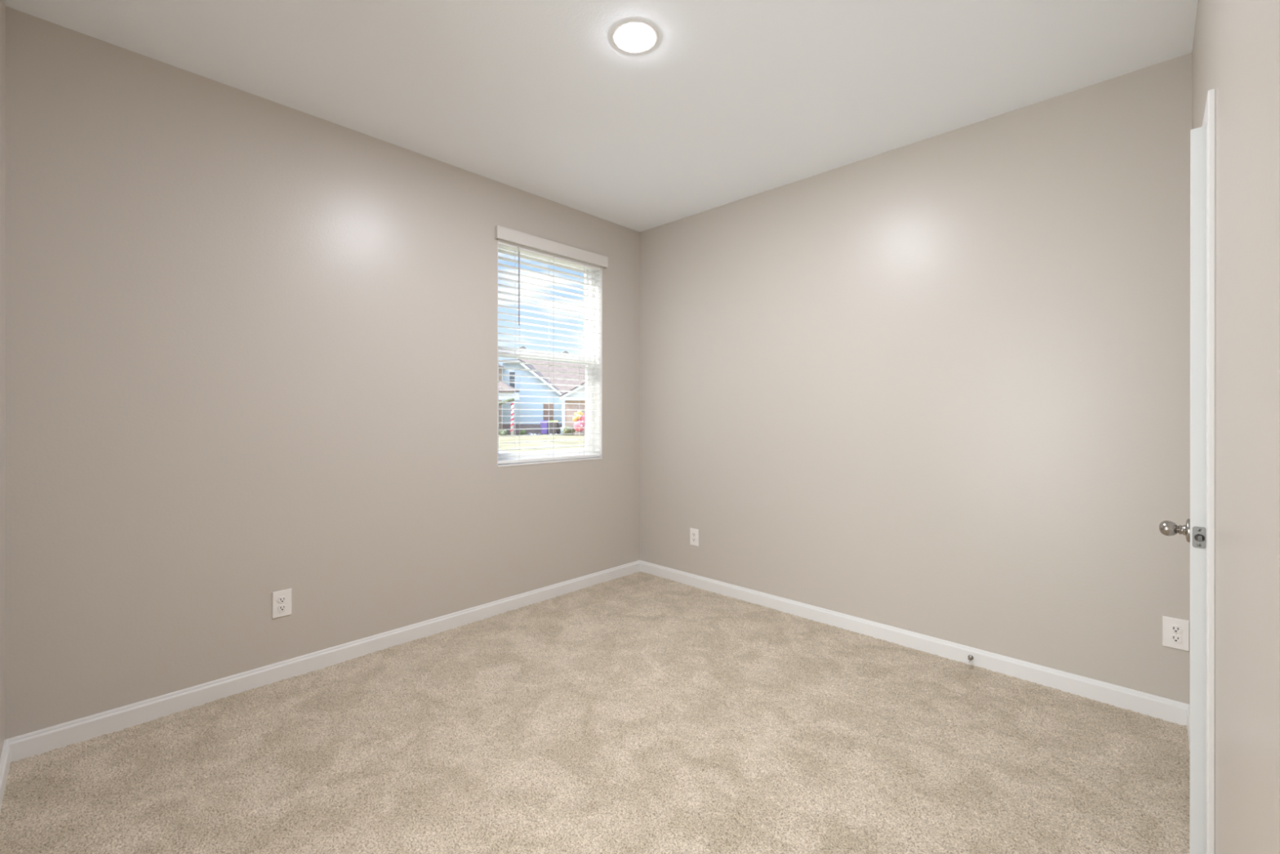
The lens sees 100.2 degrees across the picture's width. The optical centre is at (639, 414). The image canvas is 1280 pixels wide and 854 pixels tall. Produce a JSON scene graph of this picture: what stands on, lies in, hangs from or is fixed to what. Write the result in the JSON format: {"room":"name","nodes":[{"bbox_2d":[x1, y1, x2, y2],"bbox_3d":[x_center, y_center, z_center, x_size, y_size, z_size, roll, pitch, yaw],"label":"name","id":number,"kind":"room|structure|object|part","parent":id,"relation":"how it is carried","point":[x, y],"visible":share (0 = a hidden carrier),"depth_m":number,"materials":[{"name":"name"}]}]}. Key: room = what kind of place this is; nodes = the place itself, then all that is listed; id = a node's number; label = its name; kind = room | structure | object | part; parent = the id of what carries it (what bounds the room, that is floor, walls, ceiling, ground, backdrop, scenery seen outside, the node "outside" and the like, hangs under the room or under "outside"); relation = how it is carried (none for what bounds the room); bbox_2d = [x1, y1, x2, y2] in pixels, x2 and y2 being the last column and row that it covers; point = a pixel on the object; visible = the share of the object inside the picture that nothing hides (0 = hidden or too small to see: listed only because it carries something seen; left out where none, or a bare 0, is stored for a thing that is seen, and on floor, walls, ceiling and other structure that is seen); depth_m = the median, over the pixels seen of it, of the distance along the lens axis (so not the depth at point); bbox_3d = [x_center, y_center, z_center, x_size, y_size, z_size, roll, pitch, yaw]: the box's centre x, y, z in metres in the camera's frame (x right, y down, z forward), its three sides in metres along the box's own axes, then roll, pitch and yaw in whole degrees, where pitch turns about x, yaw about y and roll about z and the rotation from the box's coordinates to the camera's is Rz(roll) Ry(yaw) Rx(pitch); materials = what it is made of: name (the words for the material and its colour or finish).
{"room":"empty bedroom","nodes":[
{"label":"empty bedroom","id":0,"kind":"room"},
{"bbox_2d":[0,0,5,758],"bbox_3d":[-1.230,-0.108,0.801,3.114,2.740,0.160,0,0,44],"label":"wall","id":1,"kind":"structure","parent":0,"point":[2,6],"depth_m":1.86,"materials":[{"name":"beige paint"}]},
{"bbox_2d":[0,739,10,811],"bbox_3d":[-1.685,1.225,1.357,1.690,0.094,0.014,0,0,44],"label":"baseboard","id":2,"kind":"structure","parent":1,"relation":"attached to","point":[5,760],"depth_m":1.83,"materials":[{"name":"white paint"}]},
{"bbox_2d":[4,6,639,739],"bbox_3d":[-1.208,-0.108,3.189,0.160,2.740,3.638,0,0,44],"label":"wall","id":3,"kind":"structure","parent":0,"point":[251,340],"depth_m":2.43,"materials":[{"name":"beige paint"}]},
{"bbox_2d":[271,588,291,618],"bbox_3d":[-1.706,0.902,2.549,0.009,0.124,0.078,0,0,44],"label":"electrical outlet","id":4,"kind":"object","parent":3,"relation":"attached to","point":[281,600],"visible":1,"depth_m":2.54,"materials":[{"name":"white plastic"}]},
{"bbox_2d":[278,604,286,611],"bbox_3d":[-1.704,0.921,2.547,0.004,0.028,0.034,0,0,44],"label":"receptacle","id":5,"kind":"object","parent":4,"relation":"attached to","point":[282,607],"depth_m":2.55,"materials":[{"name":"white plastic"}]},
{"bbox_2d":[278,595,286,603],"bbox_3d":[-1.704,0.882,2.547,0.004,0.028,0.034,0,0,44],"label":"receptacle","id":6,"kind":"object","parent":4,"relation":"attached to","point":[282,599],"depth_m":2.55,"materials":[{"name":"white plastic"}]},
{"bbox_2d":[6,560,639,761],"bbox_3d":[-1.147,1.226,3.129,0.014,0.094,3.318,0,0,44],"label":"baseboard","id":7,"kind":"structure","parent":3,"relation":"attached to","point":[38,742],"depth_m":2.50,"materials":[{"name":"white paint"}]},
{"bbox_2d":[497,246,602,466],"bbox_3d":[-0.649,-0.411,3.766,0.159,1.492,0.894,0,0,44],"label":"window","id":8,"kind":"structure","parent":3,"relation":"in","point":[598,407],"depth_m":4.04,"materials":[{"name":"white plastic"}]},
{"bbox_3d":[-0.693,-0.754,3.809,0.025,0.743,0.830,0,0,44],"label":"sash","id":9,"kind":"part","parent":8,"relation":"part of","materials":[{"name":"glass"}]},
{"bbox_3d":[-0.672,-0.077,3.788,0.026,0.744,0.830,0,0,44],"label":"sash","id":10,"kind":"part","parent":8,"relation":"part of","materials":[{"name":"white plastic"}]},
{"bbox_3d":[-0.629,0.329,3.746,0.102,0.012,0.894,0,0,44],"label":"sill","id":11,"kind":"part","parent":8,"relation":"part of","materials":[{"name":"white paint"}]},
{"bbox_2d":[494,225,608,463],"bbox_3d":[-0.602,-0.436,3.729,0.095,1.506,0.944,0,0,44],"label":"window blind","id":12,"kind":"object","parent":8,"relation":"attached to","point":[520,242],"visible":0.88,"depth_m":3.69,"materials":[{"name":"white plastic"}]},
{"bbox_3d":[-0.812,-0.397,3.539,0.055,1.400,0.002,0,0,44],"label":"ladder cord","id":13,"kind":"part","parent":12,"relation":"part of","materials":[{"name":"white fabric"}]},
{"bbox_3d":[-0.621,0.307,3.739,0.051,0.020,0.876,0,0,44],"label":"rail","id":14,"kind":"part","parent":12,"relation":"part of","materials":[{"name":"white plastic"}]},
{"bbox_3d":[-0.620,-0.397,3.739,0.055,1.400,0.002,0,0,44],"label":"ladder cord","id":15,"kind":"part","parent":12,"relation":"part of","materials":[{"name":"white fabric"}]},
{"bbox_3d":[-0.429,-0.397,3.939,0.055,1.400,0.002,0,0,44],"label":"ladder cord","id":16,"kind":"part","parent":12,"relation":"part of","materials":[{"name":"white fabric"}]},
{"bbox_2d":[0,571,1190,853],"bbox_3d":[-0.028,1.265,2.056,3.114,0.011,3.318,0,0,44],"label":"floor","id":17,"kind":"structure","parent":0,"point":[639,712],"depth_m":1.96,"materials":[{"name":"beige carpet"}]},
{"bbox_2d":[4,0,1197,231],"bbox_3d":[-0.025,-1.552,2.056,3.434,0.150,3.638,0,0,44],"label":"ceiling","id":18,"kind":"structure","parent":0,"point":[733,100],"depth_m":2.29,"materials":[{"name":"white paint"}]},
{"bbox_2d":[611,19,658,53],"bbox_3d":[-0.019,-1.473,2.095,0.188,0.007,0.188,0,0,44],"label":"recessed light","id":19,"kind":"object","parent":18,"relation":"in","point":[633,36],"visible":1,"depth_m":2.08,"materials":[{"name":"white"}]},
{"bbox_2d":[617,24,653,49],"bbox_3d":[-0.019,-1.473,2.095,0.141,0.006,0.141,0,0,44],"label":"diffuser","id":20,"kind":"object","parent":19,"relation":"attached to","point":[629,37],"depth_m":2.09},
{"bbox_2d":[639,52,1191,704],"bbox_3d":[1.177,-0.105,3.312,3.114,2.740,0.160,0,0,44],"label":"wall","id":21,"kind":"structure","parent":0,"point":[938,386],"depth_m":2.74,"materials":[{"name":"beige paint"}]},
{"bbox_2d":[689,528,698,546],"bbox_3d":[0.399,0.904,3.939,0.078,0.124,0.009,0,0,44],"label":"electrical outlet","id":22,"kind":"object","parent":21,"relation":"attached to","point":[694,533],"visible":1,"depth_m":3.93,"materials":[{"name":"white plastic"}]},
{"bbox_2d":[639,560,1190,725],"bbox_3d":[1.116,1.228,3.249,3.114,0.094,0.014,0,0,44],"label":"baseboard","id":23,"kind":"structure","parent":21,"relation":"attached to","point":[1152,705],"depth_m":2.75,"materials":[{"name":"white paint"}]},
{"bbox_2d":[965,654,973,663],"bbox_3d":[1.649,1.229,2.679,0.025,0.025,0.070,0,0,44],"label":"door stop","id":24,"kind":"object","parent":21,"relation":"attached to","point":[971,657],"visible":1,"depth_m":2.69,"materials":[{"name":"grey metal"}]},
{"bbox_2d":[1162,615,1189,651],"bbox_3d":[2.209,0.904,2.204,0.078,0.124,0.009,0,0,44],"label":"electrical outlet","id":25,"kind":"object","parent":21,"relation":"attached to","point":[1175,632],"visible":1,"depth_m":2.20,"materials":[{"name":"white plastic"}]},
{"bbox_2d":[1169,634,1182,642],"bbox_3d":[2.207,0.923,2.203,0.034,0.028,0.004,0,0,44],"label":"receptacle","id":26,"kind":"object","parent":25,"relation":"attached to","point":[1173,637],"depth_m":2.20,"materials":[{"name":"white plastic"}]},
{"bbox_2d":[1169,624,1182,633],"bbox_3d":[2.207,0.884,2.203,0.034,0.028,0.004,0,0,44],"label":"receptacle","id":27,"kind":"object","parent":25,"relation":"attached to","point":[1174,628],"depth_m":2.20,"materials":[{"name":"white plastic"}]},
{"bbox_2d":[1191,0,1279,853],"bbox_3d":[1.141,-0.105,0.937,0.120,2.740,3.638,0,0,44],"label":"wall","id":28,"kind":"structure","parent":0,"point":[1236,51],"depth_m":0.92,"materials":[{"name":"beige paint"}]},
{"bbox_2d":[1159,125,1206,853],"bbox_3d":[1.763,0.243,1.679,0.766,2.017,0.161,0,0,-43],"label":"door","id":29,"kind":"structure","parent":28,"relation":"in","point":[1194,529],"depth_m":1.43,"materials":[{"name":"white paint"}]},
{"bbox_3d":[1.498,0.322,1.506,0.043,0.043,0.053,0,0,-43],"label":"knob","id":30,"kind":"part","parent":29,"relation":"part of","materials":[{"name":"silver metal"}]},
{"bbox_3d":[1.491,0.328,1.425,0.002,0.057,0.025,0,0,-43],"label":"latch plate","id":31,"kind":"part","parent":29,"relation":"part of","materials":[{"name":"silver metal"}]},
{"bbox_2d":[1186,706,1190,751],"bbox_3d":[1.091,1.228,0.984,0.014,0.094,3.290,0,0,44],"label":"baseboard","id":32,"kind":"structure","parent":28,"relation":"attached to","point":[1188,708],"depth_m":2.10,"materials":[{"name":"white paint"}]},
{"bbox_2d":[1189,88,1215,853],"bbox_3d":[1.809,0.218,1.644,0.134,2.095,0.892,0,0,44],"label":"door frame","id":33,"kind":"structure","parent":28,"relation":"attached to","point":[1209,117],"depth_m":1.36,"materials":[{"name":"white paint"}]},
{"label":"outside","id":34,"kind":"structure","parent":0,"visible":0},
{"bbox_2d":[498,433,585,452],"bbox_3d":[-40.520,1.573,70.879,150.000,0.001,220.000,0,0,44],"label":"lawn","id":35,"kind":"structure","parent":34,"point":[540,437],"depth_m":30.22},
{"bbox_2d":[498,430,506,435],"bbox_3d":[-10.363,1.384,40.427,0.522,0.437,0.537,0,0,31],"label":"shrub","id":36,"kind":"object","parent":35,"relation":"on","point":[502,433],"visible":0.99,"depth_m":40.30,"materials":[{"name":"green plant"}]},
{"bbox_2d":[498,364,519,435],"bbox_3d":[-14.353,-2.401,42.400,9.550,8.000,3.400,0,0,0],"label":"house","id":37,"kind":"structure","parent":35,"relation":"on","point":[501,384],"depth_m":40.90,"materials":[{"name":"beige"}]},
{"bbox_2d":[498,397,514,404],"bbox_3d":[-10.999,-0.935,40.699,2.889,0.674,0.266,0,0,0],"label":"garland","id":38,"kind":"object","parent":37,"relation":"hanging from","point":[513,398],"visible":0.34,"depth_m":40.62},
{"bbox_3d":[-9.760,0.244,40.870,0.240,2.720,0.240,0,0,0],"label":"porch post","id":39,"kind":"part","parent":37,"relation":"part of","materials":[{"name":"white"}]},
{"bbox_2d":[520,430,525,434],"bbox_3d":[-9.492,1.414,43.287,0.486,0.379,0.430,0,0,0],"label":"shrub","id":40,"kind":"object","parent":35,"relation":"on","point":[522,432],"visible":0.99,"depth_m":43.13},
{"bbox_2d":[501,358,585,435],"bbox_3d":[-4.063,-1.916,48.640,14.530,7.050,14.320,0,0,0],"label":"house","id":41,"kind":"structure","parent":35,"relation":"on","point":[507,371],"depth_m":44.00,"materials":[{"name":"blue"}]},
{"bbox_3d":[-10.507,-2.847,43.947,0.420,1.300,0.015,0,0,0],"label":"pane","id":42,"kind":"part","parent":41,"relation":"part of","materials":[{"name":"grey glass"}]},
{"bbox_3d":[-7.525,-0.044,43.975,0.850,1.700,0.050,0,0,0],"label":"door","id":43,"kind":"part","parent":41,"relation":"part of","materials":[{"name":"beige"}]},
{"bbox_3d":[-5.955,0.257,41.695,0.190,2.700,0.190,0,0,0],"label":"porch post","id":44,"kind":"part","parent":41,"relation":"part of","materials":[{"name":"white wood"}]},
{"bbox_2d":[540,420,548,434],"bbox_3d":[-7.621,1.051,42.852,0.636,1.110,0.800,0,0,0],"label":"trash bin","id":45,"kind":"object","parent":35,"relation":"on","point":[543,425],"visible":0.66,"depth_m":42.52,"materials":[{"name":"purple plastic"}]},
{"bbox_2d":[547,420,558,434],"bbox_3d":[-6.921,1.052,42.860,0.763,1.110,0.956,0,0,0],"label":"trash bin","id":46,"kind":"object","parent":35,"relation":"on","point":[555,424],"visible":0.77,"depth_m":42.47,"materials":[{"name":"grey plastic"}]},
{"bbox_2d":[562,425,575,435],"bbox_3d":[-5.493,1.236,41.267,0.915,0.744,0.941,0,0,-29],"label":"shrub","id":47,"kind":"object","parent":35,"relation":"on","point":[565,431],"visible":0.89,"depth_m":41.02,"materials":[{"name":"green plant"}]},
{"bbox_2d":[572,410,585,435],"bbox_3d":[-4.605,0.646,40.565,1.022,1.926,0.770,0,0,0],"label":"decoration","id":48,"kind":"object","parent":35,"relation":"on","point":[576,424],"visible":0.79,"depth_m":40.39,"materials":[{"name":"pink fabric"}]}
]}

